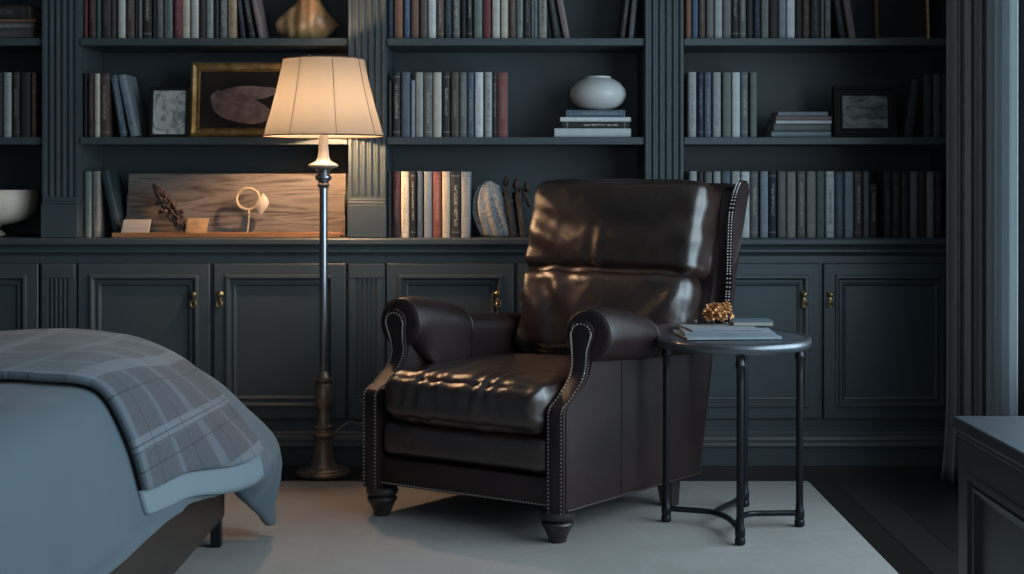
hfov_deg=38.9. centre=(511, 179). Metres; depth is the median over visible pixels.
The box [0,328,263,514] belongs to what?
throw blanket
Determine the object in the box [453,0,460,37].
book
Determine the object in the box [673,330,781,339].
newspaper
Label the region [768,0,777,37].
book
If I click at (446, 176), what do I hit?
book
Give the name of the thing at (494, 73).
book
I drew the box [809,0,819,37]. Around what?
book
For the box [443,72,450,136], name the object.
book
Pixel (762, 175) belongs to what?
book
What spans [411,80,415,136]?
book
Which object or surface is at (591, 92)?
vase
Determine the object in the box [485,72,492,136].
book
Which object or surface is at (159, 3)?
book
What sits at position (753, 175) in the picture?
book
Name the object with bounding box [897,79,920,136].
book
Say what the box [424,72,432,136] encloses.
book
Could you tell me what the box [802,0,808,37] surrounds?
book
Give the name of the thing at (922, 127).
book
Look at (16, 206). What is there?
bowl
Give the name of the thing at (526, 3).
book
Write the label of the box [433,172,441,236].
book
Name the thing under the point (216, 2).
book
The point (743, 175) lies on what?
book
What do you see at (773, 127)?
book
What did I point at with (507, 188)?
book
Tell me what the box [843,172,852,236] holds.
book
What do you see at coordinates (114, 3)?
book
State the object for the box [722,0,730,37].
book
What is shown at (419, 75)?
book
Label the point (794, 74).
bookcase
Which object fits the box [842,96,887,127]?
picture
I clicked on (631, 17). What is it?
book
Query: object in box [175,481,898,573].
rug
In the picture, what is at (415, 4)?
book
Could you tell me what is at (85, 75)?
book
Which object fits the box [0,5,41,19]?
book
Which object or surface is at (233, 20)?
book
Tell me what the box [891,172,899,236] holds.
book
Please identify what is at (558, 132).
book
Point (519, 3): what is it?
book
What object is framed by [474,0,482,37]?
book
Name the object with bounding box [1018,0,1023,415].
wall
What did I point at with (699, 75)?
book
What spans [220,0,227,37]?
book
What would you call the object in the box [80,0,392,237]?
bookcase
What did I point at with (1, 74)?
book
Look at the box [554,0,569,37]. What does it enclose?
book
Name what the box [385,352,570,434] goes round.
seat cushion
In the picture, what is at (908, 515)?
floor
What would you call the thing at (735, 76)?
book
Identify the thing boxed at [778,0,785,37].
book
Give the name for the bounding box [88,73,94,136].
book
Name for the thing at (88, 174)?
book
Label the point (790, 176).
book
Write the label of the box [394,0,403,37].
book
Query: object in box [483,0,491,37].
book
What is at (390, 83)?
book
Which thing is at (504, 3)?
book
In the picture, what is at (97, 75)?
book
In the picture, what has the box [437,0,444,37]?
book
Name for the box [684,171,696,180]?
book
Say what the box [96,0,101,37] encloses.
book
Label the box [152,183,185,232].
dried flower
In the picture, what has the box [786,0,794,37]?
book
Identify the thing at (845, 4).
book
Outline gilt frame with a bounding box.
[874,0,929,37]
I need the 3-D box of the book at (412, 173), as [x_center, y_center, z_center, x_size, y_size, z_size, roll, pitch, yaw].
[-0.397,0.097,5.898,0.023,0.265,0.186,0,0,0]
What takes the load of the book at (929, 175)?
on the countertop
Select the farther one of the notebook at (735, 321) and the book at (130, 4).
the book at (130, 4)
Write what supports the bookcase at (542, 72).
on the countertop
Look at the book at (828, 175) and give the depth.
5.81 m
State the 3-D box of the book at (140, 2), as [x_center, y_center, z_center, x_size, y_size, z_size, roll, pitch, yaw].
[-1.491,-0.696,5.903,0.015,0.260,0.183,0,0,0]
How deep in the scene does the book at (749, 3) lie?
5.81 m
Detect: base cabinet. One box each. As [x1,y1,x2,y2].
[0,256,78,330]
[78,256,385,465]
[386,256,529,363]
[700,256,945,465]
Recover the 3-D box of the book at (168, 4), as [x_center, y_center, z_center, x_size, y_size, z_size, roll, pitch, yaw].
[-1.377,-0.696,5.896,0.035,0.261,0.176,0,0,0]
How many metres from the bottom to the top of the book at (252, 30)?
0.250 m
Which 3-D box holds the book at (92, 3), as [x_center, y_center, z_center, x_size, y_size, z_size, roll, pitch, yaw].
[-1.682,-0.696,5.889,0.027,0.260,0.173,0,0,0]
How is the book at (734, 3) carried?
on the bookcase at (794, 74)
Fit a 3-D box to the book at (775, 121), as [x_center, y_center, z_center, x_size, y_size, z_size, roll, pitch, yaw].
[1.172,-0.232,5.905,0.223,0.014,0.180,0,0,1]
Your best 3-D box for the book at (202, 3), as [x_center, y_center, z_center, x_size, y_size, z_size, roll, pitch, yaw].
[-1.241,-0.696,5.895,0.025,0.261,0.172,0,0,0]
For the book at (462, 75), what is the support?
on the bookcase at (542, 72)
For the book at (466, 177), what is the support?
on the countertop
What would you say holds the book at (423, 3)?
on the bookcase at (542, 72)
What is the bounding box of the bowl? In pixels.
[0,190,37,235]
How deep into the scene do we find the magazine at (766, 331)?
4.64 m
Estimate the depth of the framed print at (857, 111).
5.85 m
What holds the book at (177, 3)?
on the bookcase at (362, 31)
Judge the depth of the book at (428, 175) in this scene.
5.81 m
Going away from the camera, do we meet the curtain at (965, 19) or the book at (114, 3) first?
the curtain at (965, 19)
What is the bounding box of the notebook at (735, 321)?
[729,318,773,325]
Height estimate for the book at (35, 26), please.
0.025 m
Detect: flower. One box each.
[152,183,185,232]
[702,302,734,321]
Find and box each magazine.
[679,324,761,331]
[679,326,775,335]
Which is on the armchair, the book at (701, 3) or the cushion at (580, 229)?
the cushion at (580, 229)
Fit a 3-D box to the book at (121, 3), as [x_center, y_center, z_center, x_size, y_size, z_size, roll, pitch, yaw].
[-1.564,-0.696,5.895,0.030,0.259,0.182,0,0,0]
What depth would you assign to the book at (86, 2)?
5.81 m
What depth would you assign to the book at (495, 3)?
5.81 m
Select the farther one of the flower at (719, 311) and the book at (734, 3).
the book at (734, 3)
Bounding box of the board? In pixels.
[126,174,345,235]
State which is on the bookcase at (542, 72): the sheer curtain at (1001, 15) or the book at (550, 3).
the book at (550, 3)
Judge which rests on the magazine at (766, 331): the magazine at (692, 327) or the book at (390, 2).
the magazine at (692, 327)
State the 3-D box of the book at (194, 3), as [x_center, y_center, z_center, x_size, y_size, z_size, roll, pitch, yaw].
[-1.272,-0.696,5.912,0.032,0.260,0.204,0,0,0]
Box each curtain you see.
[941,0,985,482]
[986,0,1017,415]
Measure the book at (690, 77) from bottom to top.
0.261 m
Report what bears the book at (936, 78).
on the bookcase at (794, 74)
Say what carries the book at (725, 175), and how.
on the countertop
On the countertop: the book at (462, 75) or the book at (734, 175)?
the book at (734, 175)
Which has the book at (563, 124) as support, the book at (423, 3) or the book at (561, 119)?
the book at (561, 119)
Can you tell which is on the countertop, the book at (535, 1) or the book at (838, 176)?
the book at (838, 176)
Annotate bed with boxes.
[0,369,281,573]
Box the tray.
[112,232,342,237]
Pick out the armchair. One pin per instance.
(555, 403)
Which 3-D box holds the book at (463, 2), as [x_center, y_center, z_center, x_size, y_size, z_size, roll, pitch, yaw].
[-0.195,-0.696,5.910,0.022,0.261,0.208,0,0,0]
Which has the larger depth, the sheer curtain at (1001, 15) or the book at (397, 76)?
the book at (397, 76)
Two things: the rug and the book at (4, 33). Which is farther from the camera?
the book at (4, 33)
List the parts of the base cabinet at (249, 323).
door, door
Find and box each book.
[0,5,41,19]
[0,19,41,24]
[0,23,41,31]
[0,29,41,37]
[0,72,3,136]
[4,72,12,136]
[13,72,20,136]
[21,72,31,136]
[32,72,41,136]
[82,0,83,37]
[82,171,84,236]
[83,73,87,136]
[84,0,88,37]
[85,171,92,236]
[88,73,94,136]
[89,0,95,37]
[93,171,112,236]
[95,73,100,136]
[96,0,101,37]
[101,73,119,136]
[101,170,126,232]
[102,0,110,37]
[110,75,130,136]
[111,0,117,37]
[118,0,125,37]
[118,74,147,136]
[126,0,134,37]
[135,0,137,37]
[138,0,142,37]
[143,0,152,37]
[153,0,155,37]
[156,0,163,37]
[164,0,173,37]
[174,0,181,37]
[182,0,190,37]
[191,0,198,37]
[199,0,205,37]
[206,0,213,37]
[214,0,219,37]
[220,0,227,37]
[228,0,240,37]
[237,0,248,37]
[243,0,257,37]
[251,0,269,37]
[387,172,391,236]
[388,0,393,37]
[388,80,392,136]
[392,171,402,236]
[393,72,401,136]
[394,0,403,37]
[401,172,409,236]
[402,72,412,136]
[404,0,410,37]
[410,171,415,236]
[411,0,419,37]
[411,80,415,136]
[416,72,423,136]
[416,171,424,236]
[420,0,427,37]
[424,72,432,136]
[424,171,432,236]
[428,0,436,37]
[433,72,442,136]
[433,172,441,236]
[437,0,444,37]
[442,172,450,236]
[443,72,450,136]
[445,0,452,37]
[451,72,458,136]
[451,171,461,236]
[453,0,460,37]
[459,72,466,136]
[461,0,466,37]
[461,172,471,236]
[467,0,473,37]
[467,72,474,136]
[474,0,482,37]
[475,72,483,136]
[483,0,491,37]
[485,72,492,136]
[492,0,499,37]
[493,72,496,136]
[498,73,507,136]
[501,0,508,37]
[504,185,516,236]
[509,0,515,37]
[515,193,526,236]
[516,0,522,37]
[523,0,530,37]
[531,0,533,37]
[534,0,537,37]
[538,0,546,37]
[547,0,559,37]
[553,128,630,136]
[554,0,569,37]
[559,117,630,122]
[561,122,628,127]
[565,110,624,116]
[617,0,629,37]
[625,0,636,37]
[684,0,690,37]
[684,72,695,136]
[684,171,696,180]
[691,0,697,37]
[696,72,703,136]
[697,172,703,181]
[698,0,704,37]
[704,72,710,136]
[704,172,711,182]
[705,0,713,37]
[710,171,720,182]
[711,72,720,136]
[714,0,721,37]
[721,72,730,136]
[721,171,729,183]
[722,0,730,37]
[730,171,739,183]
[731,0,737,37]
[731,72,739,136]
[738,0,745,37]
[740,72,747,136]
[740,172,748,236]
[746,0,752,37]
[746,171,757,236]
[748,72,756,136]
[753,0,759,37]
[758,171,767,236]
[760,0,767,37]
[765,124,830,132]
[765,132,830,136]
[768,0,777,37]
[768,116,830,121]
[768,171,775,236]
[769,120,831,124]
[770,112,827,116]
[776,171,785,236]
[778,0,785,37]
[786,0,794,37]
[786,172,795,236]
[791,171,804,236]
[795,0,801,37]
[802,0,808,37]
[805,171,815,236]
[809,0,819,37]
[816,171,823,236]
[820,0,823,37]
[824,0,830,37]
[824,171,833,236]
[831,0,845,37]
[834,172,842,236]
[840,0,855,37]
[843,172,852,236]
[847,171,861,236]
[862,172,868,236]
[869,184,876,236]
[873,172,890,236]
[890,171,908,236]
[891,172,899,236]
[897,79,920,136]
[909,172,917,236]
[910,75,931,136]
[918,171,925,236]
[926,172,933,236]
[932,74,940,136]
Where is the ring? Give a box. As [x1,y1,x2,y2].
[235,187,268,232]
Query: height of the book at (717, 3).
0.261 m
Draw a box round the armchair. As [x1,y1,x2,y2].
[363,178,749,542]
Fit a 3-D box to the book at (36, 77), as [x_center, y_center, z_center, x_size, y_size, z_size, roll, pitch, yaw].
[-1.918,-0.302,5.908,0.021,0.262,0.189,0,0,0]
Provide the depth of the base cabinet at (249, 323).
5.75 m
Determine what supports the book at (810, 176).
on the countertop
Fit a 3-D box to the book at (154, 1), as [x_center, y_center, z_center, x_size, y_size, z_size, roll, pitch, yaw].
[-1.433,-0.696,5.901,0.013,0.260,0.191,0,0,0]
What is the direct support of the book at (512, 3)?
on the bookcase at (542, 72)
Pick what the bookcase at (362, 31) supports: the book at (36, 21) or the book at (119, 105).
the book at (119, 105)
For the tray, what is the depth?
5.77 m
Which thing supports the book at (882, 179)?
on the countertop
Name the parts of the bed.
frame, leg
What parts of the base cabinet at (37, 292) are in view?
door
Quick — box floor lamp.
[262,54,383,480]
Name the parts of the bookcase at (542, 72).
shelf, shelf, panel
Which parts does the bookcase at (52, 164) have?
shelf, shelf, panel, panel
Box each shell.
[275,0,338,37]
[472,181,509,236]
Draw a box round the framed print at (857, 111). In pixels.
[832,86,897,136]
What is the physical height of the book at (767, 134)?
0.023 m
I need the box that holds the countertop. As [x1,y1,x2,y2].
[0,235,945,255]
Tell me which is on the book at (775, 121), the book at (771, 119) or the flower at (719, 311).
the book at (771, 119)
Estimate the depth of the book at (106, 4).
5.81 m
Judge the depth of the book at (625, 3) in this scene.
5.82 m
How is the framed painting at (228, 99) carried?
on the bookcase at (362, 31)
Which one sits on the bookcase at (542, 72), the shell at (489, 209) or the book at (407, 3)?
the book at (407, 3)
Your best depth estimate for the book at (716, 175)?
5.81 m
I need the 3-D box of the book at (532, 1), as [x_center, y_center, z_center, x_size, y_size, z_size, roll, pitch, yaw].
[0.082,-0.697,5.903,0.010,0.261,0.176,0,0,0]
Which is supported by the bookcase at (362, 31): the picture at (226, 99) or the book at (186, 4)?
the book at (186, 4)
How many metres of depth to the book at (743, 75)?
5.81 m
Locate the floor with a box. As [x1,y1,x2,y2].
[281,466,957,573]
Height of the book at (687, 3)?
0.261 m
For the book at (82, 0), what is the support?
on the bookcase at (362, 31)
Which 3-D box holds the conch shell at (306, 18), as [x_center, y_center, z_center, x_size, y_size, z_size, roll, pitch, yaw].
[-0.836,-0.688,5.927,0.258,0.242,0.156,0,0,0]
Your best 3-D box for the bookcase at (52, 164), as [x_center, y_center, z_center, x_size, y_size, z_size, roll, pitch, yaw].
[-2.352,-0.692,5.946,1.257,1.844,0.379,0,0,0]
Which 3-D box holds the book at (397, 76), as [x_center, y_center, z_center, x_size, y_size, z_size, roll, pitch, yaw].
[-0.463,-0.301,5.896,0.030,0.260,0.180,0,0,0]
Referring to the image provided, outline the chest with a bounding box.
[953,416,1023,573]
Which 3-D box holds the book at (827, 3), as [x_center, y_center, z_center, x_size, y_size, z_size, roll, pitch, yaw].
[1.266,-0.696,5.897,0.025,0.260,0.182,0,0,0]
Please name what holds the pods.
on the countertop
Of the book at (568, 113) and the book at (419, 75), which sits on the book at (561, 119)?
the book at (568, 113)
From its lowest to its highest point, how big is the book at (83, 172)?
0.265 m
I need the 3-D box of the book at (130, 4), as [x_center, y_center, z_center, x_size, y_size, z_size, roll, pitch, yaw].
[-1.530,-0.696,5.902,0.033,0.260,0.196,0,0,0]
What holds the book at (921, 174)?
on the countertop
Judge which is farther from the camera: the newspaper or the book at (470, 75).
the book at (470, 75)
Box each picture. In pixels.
[153,91,185,133]
[199,72,278,127]
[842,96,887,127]
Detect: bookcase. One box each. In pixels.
[0,0,102,237]
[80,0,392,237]
[387,0,683,234]
[684,0,945,235]
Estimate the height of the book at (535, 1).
0.261 m
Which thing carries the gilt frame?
on the bookcase at (794, 74)
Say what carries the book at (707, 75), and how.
on the bookcase at (794, 74)
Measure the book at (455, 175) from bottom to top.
0.265 m
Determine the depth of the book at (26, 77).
5.81 m
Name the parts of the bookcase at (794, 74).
shelf, shelf, panel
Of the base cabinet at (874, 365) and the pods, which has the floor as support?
the base cabinet at (874, 365)
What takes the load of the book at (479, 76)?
on the bookcase at (542, 72)
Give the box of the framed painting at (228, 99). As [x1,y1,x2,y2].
[189,62,281,136]
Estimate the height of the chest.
0.544 m
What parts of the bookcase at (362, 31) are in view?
shelf, shelf, panel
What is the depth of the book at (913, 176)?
5.81 m
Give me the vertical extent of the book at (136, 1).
0.260 m
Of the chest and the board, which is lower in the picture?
the chest
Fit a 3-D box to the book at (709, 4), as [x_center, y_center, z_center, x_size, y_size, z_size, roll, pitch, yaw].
[0.793,-0.697,5.901,0.029,0.261,0.195,0,0,0]
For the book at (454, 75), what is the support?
on the bookcase at (542, 72)
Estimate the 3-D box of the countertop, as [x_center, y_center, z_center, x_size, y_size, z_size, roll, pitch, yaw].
[-0.598,0.266,5.915,4.775,0.071,0.389,0,0,0]
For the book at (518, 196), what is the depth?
5.82 m
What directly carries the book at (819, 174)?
on the countertop
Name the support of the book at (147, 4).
on the bookcase at (362, 31)
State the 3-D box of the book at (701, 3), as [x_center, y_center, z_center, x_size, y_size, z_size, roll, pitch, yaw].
[0.761,-0.696,5.902,0.026,0.259,0.198,0,0,0]
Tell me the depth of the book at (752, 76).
5.81 m
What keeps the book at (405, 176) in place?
on the countertop
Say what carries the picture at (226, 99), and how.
attached to the framed painting at (228, 99)
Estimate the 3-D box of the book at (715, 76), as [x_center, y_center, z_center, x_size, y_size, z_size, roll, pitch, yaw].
[0.821,-0.301,5.890,0.032,0.260,0.170,0,0,0]
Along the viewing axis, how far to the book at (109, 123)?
5.81 m
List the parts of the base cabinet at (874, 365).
door, door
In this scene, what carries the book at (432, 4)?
on the bookcase at (542, 72)
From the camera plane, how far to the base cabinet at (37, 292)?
5.74 m
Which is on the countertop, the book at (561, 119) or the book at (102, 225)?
the book at (102, 225)
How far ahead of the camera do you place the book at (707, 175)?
5.81 m
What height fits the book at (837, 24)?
0.242 m
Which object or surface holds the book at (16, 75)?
on the bookcase at (52, 164)
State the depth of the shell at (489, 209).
5.82 m
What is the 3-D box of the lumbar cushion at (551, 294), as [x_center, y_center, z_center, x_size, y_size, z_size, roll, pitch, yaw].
[0.342,0.483,5.222,0.697,0.365,0.235,0,0,32]
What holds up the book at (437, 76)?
on the bookcase at (542, 72)
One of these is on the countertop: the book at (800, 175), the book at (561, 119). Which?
the book at (800, 175)
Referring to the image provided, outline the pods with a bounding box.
[502,176,531,234]
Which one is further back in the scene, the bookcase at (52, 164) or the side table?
the bookcase at (52, 164)
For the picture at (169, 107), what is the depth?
5.85 m
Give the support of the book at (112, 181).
on the countertop
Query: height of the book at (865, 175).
0.264 m
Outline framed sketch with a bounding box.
[149,87,189,136]
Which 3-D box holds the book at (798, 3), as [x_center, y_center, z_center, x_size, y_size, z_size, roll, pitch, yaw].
[1.149,-0.697,5.906,0.026,0.261,0.198,0,0,0]
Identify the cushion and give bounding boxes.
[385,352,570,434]
[514,264,701,354]
[525,178,721,279]
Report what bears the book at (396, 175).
on the countertop
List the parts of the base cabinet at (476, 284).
door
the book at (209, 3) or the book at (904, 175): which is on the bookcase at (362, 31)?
the book at (209, 3)
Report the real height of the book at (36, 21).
0.014 m
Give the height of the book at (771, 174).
0.265 m
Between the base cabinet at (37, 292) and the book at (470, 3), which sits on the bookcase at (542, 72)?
the book at (470, 3)
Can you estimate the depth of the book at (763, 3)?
5.81 m
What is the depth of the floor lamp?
5.43 m
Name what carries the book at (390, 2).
on the bookcase at (542, 72)
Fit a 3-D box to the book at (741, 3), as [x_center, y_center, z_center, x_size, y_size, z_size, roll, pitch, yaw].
[0.924,-0.696,5.889,0.026,0.260,0.172,0,0,0]
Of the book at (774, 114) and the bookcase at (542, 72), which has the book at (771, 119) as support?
the book at (774, 114)
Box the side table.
[656,328,811,545]
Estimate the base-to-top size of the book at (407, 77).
0.261 m
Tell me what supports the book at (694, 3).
on the bookcase at (794, 74)
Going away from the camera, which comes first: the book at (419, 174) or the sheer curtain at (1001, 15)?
the sheer curtain at (1001, 15)
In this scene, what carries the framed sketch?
on the bookcase at (362, 31)
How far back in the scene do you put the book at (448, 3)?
5.82 m
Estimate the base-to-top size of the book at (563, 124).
0.024 m
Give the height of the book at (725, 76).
0.260 m
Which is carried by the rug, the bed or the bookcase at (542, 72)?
the bed
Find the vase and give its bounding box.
[570,76,625,109]
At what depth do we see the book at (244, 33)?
5.82 m
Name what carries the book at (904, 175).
on the countertop
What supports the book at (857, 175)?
on the countertop
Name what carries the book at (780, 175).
on the countertop
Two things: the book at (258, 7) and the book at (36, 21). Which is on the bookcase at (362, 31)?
the book at (258, 7)
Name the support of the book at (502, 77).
on the bookcase at (542, 72)
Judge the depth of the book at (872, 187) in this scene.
5.80 m
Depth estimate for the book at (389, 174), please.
5.80 m
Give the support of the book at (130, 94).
on the bookcase at (362, 31)
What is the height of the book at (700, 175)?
0.264 m
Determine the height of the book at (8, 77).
0.259 m
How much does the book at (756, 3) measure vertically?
0.260 m
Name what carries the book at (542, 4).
on the bookcase at (542, 72)
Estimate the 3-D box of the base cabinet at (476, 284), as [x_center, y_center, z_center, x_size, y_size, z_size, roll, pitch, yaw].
[0.093,0.716,5.912,1.186,0.828,0.397,0,0,0]
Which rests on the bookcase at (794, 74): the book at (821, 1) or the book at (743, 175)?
the book at (821, 1)

